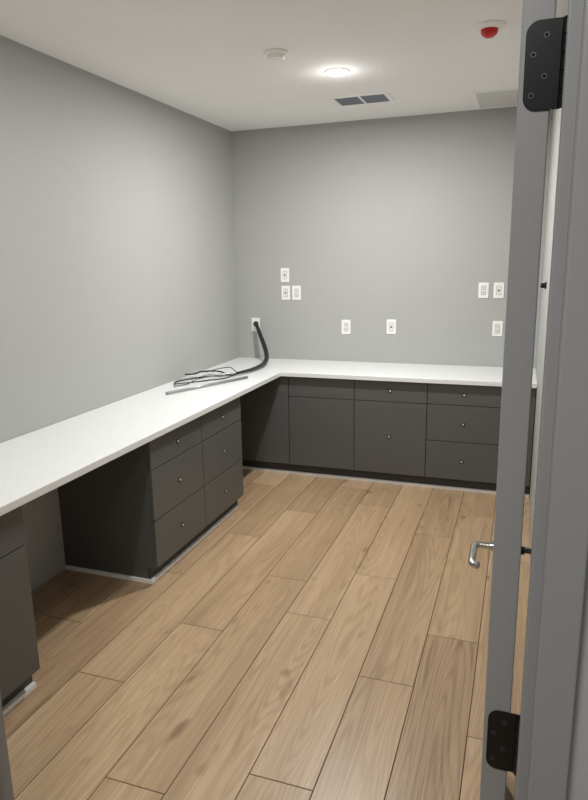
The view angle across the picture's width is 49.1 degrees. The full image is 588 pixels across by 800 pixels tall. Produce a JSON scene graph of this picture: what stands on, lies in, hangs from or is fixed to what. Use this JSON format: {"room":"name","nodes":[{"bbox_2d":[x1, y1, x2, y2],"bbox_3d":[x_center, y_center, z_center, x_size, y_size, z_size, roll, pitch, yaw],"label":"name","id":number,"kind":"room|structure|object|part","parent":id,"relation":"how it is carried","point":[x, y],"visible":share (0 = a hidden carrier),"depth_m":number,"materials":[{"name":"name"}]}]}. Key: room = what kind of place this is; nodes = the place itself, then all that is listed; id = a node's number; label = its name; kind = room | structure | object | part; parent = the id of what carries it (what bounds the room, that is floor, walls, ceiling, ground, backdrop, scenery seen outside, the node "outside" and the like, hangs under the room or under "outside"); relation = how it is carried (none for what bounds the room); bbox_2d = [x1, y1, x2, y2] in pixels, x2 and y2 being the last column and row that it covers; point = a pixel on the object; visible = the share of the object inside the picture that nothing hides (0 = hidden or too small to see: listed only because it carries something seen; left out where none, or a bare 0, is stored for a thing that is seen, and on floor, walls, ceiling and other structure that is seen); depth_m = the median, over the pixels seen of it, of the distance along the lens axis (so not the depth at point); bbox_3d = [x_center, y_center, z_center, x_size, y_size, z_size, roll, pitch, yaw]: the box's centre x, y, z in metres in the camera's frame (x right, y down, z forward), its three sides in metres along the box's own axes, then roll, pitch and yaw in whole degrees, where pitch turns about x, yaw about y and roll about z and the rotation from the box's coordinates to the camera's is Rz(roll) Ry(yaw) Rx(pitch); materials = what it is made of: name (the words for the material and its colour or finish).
{"room":"office workroom","nodes":[
{"label":"office workroom","id":0,"kind":"room"},
{"bbox_2d":[0,693,13,799],"bbox_3d":[-0.755,0.248,1.367,0.066,2.440,0.170,3,13,19],"label":"trim","id":1,"kind":"structure","parent":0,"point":[6,787],"depth_m":1.57,"materials":[{"name":"grey metal"}]},
{"bbox_2d":[0,35,238,590],"bbox_3d":[-1.575,-0.290,3.015,0.120,2.807,6.320,3,13,19],"label":"wall","id":2,"kind":"structure","parent":0,"point":[118,281],"depth_m":3.84,"materials":[{"name":"paint"}]},
{"bbox_2d":[4,469,530,799],"bbox_3d":[0.147,1.221,2.738,3.720,0.080,6.320,3,13,19],"label":"floor","id":3,"kind":"structure","parent":0,"point":[327,639],"depth_m":2.85,"materials":[{"name":"brown wood"}]},
{"bbox_2d":[0,506,39,715],"bbox_3d":[-1.445,0.848,2.443,0.622,0.828,0.579,3,13,19],"label":"base cabinet","id":4,"kind":"object","parent":3,"relation":"on","point":[19,657],"visible":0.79,"depth_m":2.52,"materials":[{"name":"grey laminate"}]},
{"bbox_3d":[-1.170,0.547,2.276,0.019,0.169,0.575,3,13,19],"label":"drawer","id":5,"kind":"part","parent":4,"relation":"part of","materials":[{"name":"grey laminate"}]},
{"bbox_2d":[58,416,205,583],"bbox_3d":[-0.948,0.534,3.825,0.622,0.828,0.596,3,13,19],"label":"base cabinet","id":6,"kind":"object","parent":3,"relation":"on","point":[134,516],"visible":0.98,"depth_m":3.60,"materials":[{"name":"grey laminate"}]},
{"bbox_3d":[-0.671,0.232,3.663,0.019,0.169,0.580,3,13,19],"label":"drawer","id":7,"kind":"part","parent":6,"relation":"part of","materials":[{"name":"grey laminate"}]},
{"bbox_3d":[-0.667,0.458,3.713,0.019,0.282,0.580,3,13,19],"label":"drawer","id":8,"kind":"part","parent":6,"relation":"part of","materials":[{"name":"grey laminate"}]},
{"bbox_3d":[-0.662,0.730,3.773,0.019,0.267,0.580,3,13,19],"label":"drawer","id":9,"kind":"part","parent":6,"relation":"part of","materials":[{"name":"grey laminate"}]},
{"bbox_2d":[200,397,243,538],"bbox_3d":[-0.752,0.411,4.370,0.622,0.828,0.587,3,13,19],"label":"base cabinet","id":10,"kind":"object","parent":3,"relation":"on","point":[221,426],"visible":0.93,"depth_m":4.24,"materials":[{"name":"grey laminate"}]},
{"bbox_3d":[-0.476,0.110,4.203,0.019,0.169,0.583,3,13,19],"label":"drawer","id":11,"kind":"part","parent":10,"relation":"part of","materials":[{"name":"grey laminate"}]},
{"bbox_3d":[-0.473,0.335,4.253,0.019,0.282,0.583,3,13,19],"label":"drawer","id":12,"kind":"part","parent":10,"relation":"part of","materials":[{"name":"grey laminate"}]},
{"bbox_3d":[-0.468,0.608,4.313,0.019,0.267,0.583,3,13,19],"label":"drawer","id":13,"kind":"part","parent":10,"relation":"part of","materials":[{"name":"grey laminate"}]},
{"bbox_2d":[240,376,291,473],"bbox_3d":[-0.267,0.130,5.605,0.696,0.828,0.618,3,13,19],"label":"base cabinet","id":14,"kind":"object","parent":3,"relation":"on","point":[265,434],"visible":0.45,"depth_m":5.28,"materials":[{"name":"grey laminate"}]},
{"bbox_2d":[0,357,536,515],"bbox_3d":[-0.012,0.145,3.509,2.553,0.035,4.314,3,13,19],"label":"countertop","id":15,"kind":"structure","parent":14,"relation":"on","point":[34,464],"depth_m":3.75,"materials":[{"name":"white stone"}]},
{"bbox_2d":[165,376,247,394],"bbox_3d":[-0.602,-0.109,4.569,0.022,0.022,0.748,10,17,41],"label":"rod","id":16,"kind":"object","parent":15,"relation":"on","point":[244,377],"visible":1,"depth_m":4.53,"materials":[{"name":"metal"}]},
{"bbox_2d":[174,323,268,386],"bbox_3d":[-0.509,-0.386,5.120,0.374,0.322,1.404,6,14,27],"label":"cable","id":17,"kind":"object","parent":15,"relation":"on","point":[266,354],"visible":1,"depth_m":4.99,"materials":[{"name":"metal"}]},
{"bbox_2d":[288,377,354,479],"bbox_3d":[0.317,0.165,5.403,0.539,0.828,0.618,3,13,19],"label":"base cabinet","id":18,"kind":"object","parent":3,"relation":"on","point":[321,410],"visible":0.84,"depth_m":5.11,"materials":[{"name":"grey laminate"}]},
{"bbox_3d":[0.212,-0.096,5.056,0.535,0.156,0.019,3,13,19],"label":"drawer","id":19,"kind":"part","parent":18,"relation":"part of","materials":[{"name":"grey laminate"}]},
{"bbox_3d":[0.218,0.262,5.135,0.535,0.567,0.019,3,13,19],"label":"door","id":20,"kind":"part","parent":18,"relation":"part of","materials":[{"name":"grey laminate"}]},
{"bbox_2d":[354,380,427,486],"bbox_3d":[0.834,0.196,5.221,0.556,0.828,0.622,3,13,19],"label":"base cabinet","id":21,"kind":"object","parent":3,"relation":"on","point":[390,418],"visible":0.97,"depth_m":4.93,"materials":[{"name":"grey laminate"}]},
{"bbox_3d":[0.730,-0.065,4.876,0.552,0.156,0.019,3,13,19],"label":"drawer","id":22,"kind":"part","parent":21,"relation":"part of","materials":[{"name":"grey laminate"}]},
{"bbox_2d":[425,383,501,493],"bbox_3d":[1.348,0.227,5.043,0.532,0.828,0.622,3,13,19],"label":"base cabinet","id":23,"kind":"object","parent":3,"relation":"on","point":[463,421],"visible":0.91,"depth_m":4.76,"materials":[{"name":"grey laminate"}]},
{"bbox_3d":[1.252,0.458,4.807,0.528,0.290,0.019,3,13,19],"label":"drawer","id":24,"kind":"part","parent":23,"relation":"part of","materials":[{"name":"grey laminate"}]},
{"bbox_3d":[1.247,0.178,4.745,0.528,0.275,0.019,3,13,19],"label":"drawer","id":25,"kind":"part","parent":23,"relation":"part of","materials":[{"name":"grey laminate"}]},
{"bbox_3d":[1.244,-0.036,4.698,0.528,0.153,0.019,3,13,19],"label":"drawer","id":26,"kind":"part","parent":23,"relation":"part of","materials":[{"name":"grey laminate"}]},
{"bbox_2d":[525,388,535,497],"bbox_3d":[1.704,0.248,4.922,0.221,0.828,0.618,3,13,19],"label":"base cabinet","id":27,"kind":"object","parent":3,"relation":"on","point":[533,392],"visible":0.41,"depth_m":4.60,"materials":[{"name":"grey laminate"}]},
{"bbox_2d":[0,0,568,130],"bbox_3d":[0.099,-1.608,2.113,3.720,0.100,6.320,3,13,19],"label":"ceiling","id":28,"kind":"structure","parent":0,"point":[205,60],"depth_m":3.35,"materials":[{"name":"paint"}]},
{"bbox_2d":[264,48,288,61],"bbox_3d":[-0.094,-1.816,3.402,0.132,0.042,0.132,3,13,19],"label":"smoke detector","id":29,"kind":"object","parent":28,"relation":"attached to","point":[273,54],"visible":1,"depth_m":3.37,"materials":[{"name":"white plastic"}]},
{"bbox_2d":[324,68,349,75],"bbox_3d":[0.252,-1.915,3.771,0.152,0.020,0.152,3,13,19],"label":"recessed light","id":30,"kind":"object","parent":28,"relation":"in","point":[332,71],"visible":1,"depth_m":3.74,"materials":[{"name":"white plastic"}]},
{"bbox_2d":[329,91,394,106],"bbox_3d":[0.470,-2.070,4.434,0.400,0.010,0.270,3,13,19],"label":"ceiling vent","id":31,"kind":"object","parent":28,"relation":"in","point":[378,97],"visible":1,"depth_m":4.41,"materials":[{"name":"grey metal"}]},
{"bbox_2d":[473,20,506,38],"bbox_3d":[0.930,-1.753,3.064,0.156,0.053,0.156,3,13,19],"label":"fire alarm strobe","id":32,"kind":"object","parent":28,"relation":"attached to","point":[488,29],"visible":1,"depth_m":3.03,"materials":[{"name":"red plastic"}]},
{"bbox_2d":[472,88,517,108],"bbox_3d":[1.504,-2.095,4.464,0.480,0.007,0.530,3,13,19],"label":"ceiling vent","id":33,"kind":"object","parent":28,"relation":"in","point":[508,97],"visible":0.66,"depth_m":4.46,"materials":[{"name":"white metal"}]},
{"bbox_2d":[231,106,552,367],"bbox_3d":[0.714,-0.861,5.430,2.555,2.807,0.120,3,13,19],"label":"wall","id":34,"kind":"structure","parent":0,"point":[402,219],"depth_m":5.27,"materials":[{"name":"paint"}]},
{"bbox_2d":[252,318,259,330],"bbox_3d":[-0.345,-0.677,5.779,0.078,0.122,0.017,3,13,19],"label":"outlet","id":35,"kind":"object","parent":34,"relation":"attached to","point":[254,320],"visible":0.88,"depth_m":5.78,"materials":[{"name":"white plastic"}]},
{"bbox_2d":[281,268,288,281],"bbox_3d":[-0.080,-1.085,5.594,0.078,0.122,0.010,3,13,19],"label":"outlet","id":36,"kind":"object","parent":34,"relation":"attached to","point":[284,271],"visible":1,"depth_m":5.59,"materials":[{"name":"white plastic"}]},
{"bbox_2d":[281,286,289,299],"bbox_3d":[-0.072,-0.937,5.626,0.078,0.122,0.010,3,13,19],"label":"outlet","id":37,"kind":"object","parent":34,"relation":"attached to","point":[285,289],"visible":1,"depth_m":5.62,"materials":[{"name":"white plastic"}]},
{"bbox_2d":[292,286,300,299],"bbox_3d":[0.021,-0.931,5.593,0.078,0.122,0.010,3,13,19],"label":"power outlet","id":38,"kind":"object","parent":34,"relation":"attached to","point":[296,290],"visible":1,"depth_m":5.59,"materials":[{"name":"white plastic"}]},
{"bbox_2d":[342,320,350,333],"bbox_3d":[0.446,-0.625,5.510,0.078,0.122,0.010,3,13,19],"label":"power outlet","id":39,"kind":"object","parent":34,"relation":"attached to","point":[346,324],"visible":1,"depth_m":5.51,"materials":[{"name":"white plastic"}]},
{"bbox_2d":[387,320,395,333],"bbox_3d":[0.813,-0.611,5.381,0.078,0.122,0.010,3,13,19],"label":"outlet","id":40,"kind":"object","parent":34,"relation":"attached to","point":[391,324],"visible":1,"depth_m":5.38,"materials":[{"name":"white plastic"}]},
{"bbox_2d":[478,283,488,297],"bbox_3d":[1.495,-0.865,5.078,0.078,0.122,0.010,3,13,19],"label":"power outlet","id":41,"kind":"object","parent":34,"relation":"attached to","point":[483,290],"visible":1,"depth_m":5.08,"materials":[{"name":"white plastic"}]},
{"bbox_2d":[492,321,502,335],"bbox_3d":[1.613,-0.565,5.103,0.078,0.122,0.010,3,13,19],"label":"power outlet","id":42,"kind":"object","parent":34,"relation":"attached to","point":[497,327],"visible":1,"depth_m":5.10,"materials":[{"name":"white plastic"}]},
{"bbox_2d":[493,282,503,297],"bbox_3d":[1.604,-0.858,5.040,0.078,0.122,0.010,3,13,19],"label":"outlet","id":43,"kind":"object","parent":34,"relation":"attached to","point":[498,292],"visible":1,"depth_m":5.04,"materials":[{"name":"white plastic"}]},
{"bbox_2d":[529,108,561,556],"bbox_3d":[1.260,-0.335,3.006,0.120,2.807,4.440,3,13,19],"label":"wall","id":44,"kind":"structure","parent":0,"point":[556,118],"depth_m":3.98,"materials":[{"name":"paint"}]},
{"bbox_2d":[468,0,567,799],"bbox_3d":[0.502,0.199,1.488,0.212,2.418,1.002,3,13,19],"label":"door","id":45,"kind":"structure","parent":44,"relation":"in","point":[543,35],"depth_m":1.00,"materials":[{"name":"grey metal"}]},
{"bbox_3d":[0.559,0.456,1.892,0.084,0.024,0.156,3,13,19],"label":"lever handle","id":46,"kind":"part","parent":45,"relation":"part of","materials":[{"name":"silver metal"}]},
{"bbox_3d":[0.679,0.463,1.850,0.084,0.024,0.156,3,13,19],"label":"lever handle","id":47,"kind":"part","parent":45,"relation":"part of","materials":[{"name":"black metal"}]},
{"bbox_2d":[540,282,546,288],"bbox_3d":[1.483,-0.680,3.825,0.034,0.044,0.044,3,13,19],"label":"bumper cover","id":48,"kind":"object","parent":44,"relation":"attached to","point":[542,285],"visible":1,"depth_m":3.81,"materials":[{"name":"black rubber"}]},
{"bbox_2d":[514,0,587,799],"bbox_3d":[0.388,0.316,0.971,0.066,2.440,0.170,3,13,19],"label":"trim","id":49,"kind":"structure","parent":44,"relation":"attached to","point":[559,551],"depth_m":0.86,"materials":[{"name":"grey metal"}]},
{"bbox_2d":[566,554,587,799],"bbox_3d":[-0.269,0.098,1.160,3.600,2.807,0.130,3,13,19],"label":"wall","id":50,"kind":"structure","parent":0,"point":[577,782],"depth_m":0.93,"materials":[{"name":"paint"}]}
]}

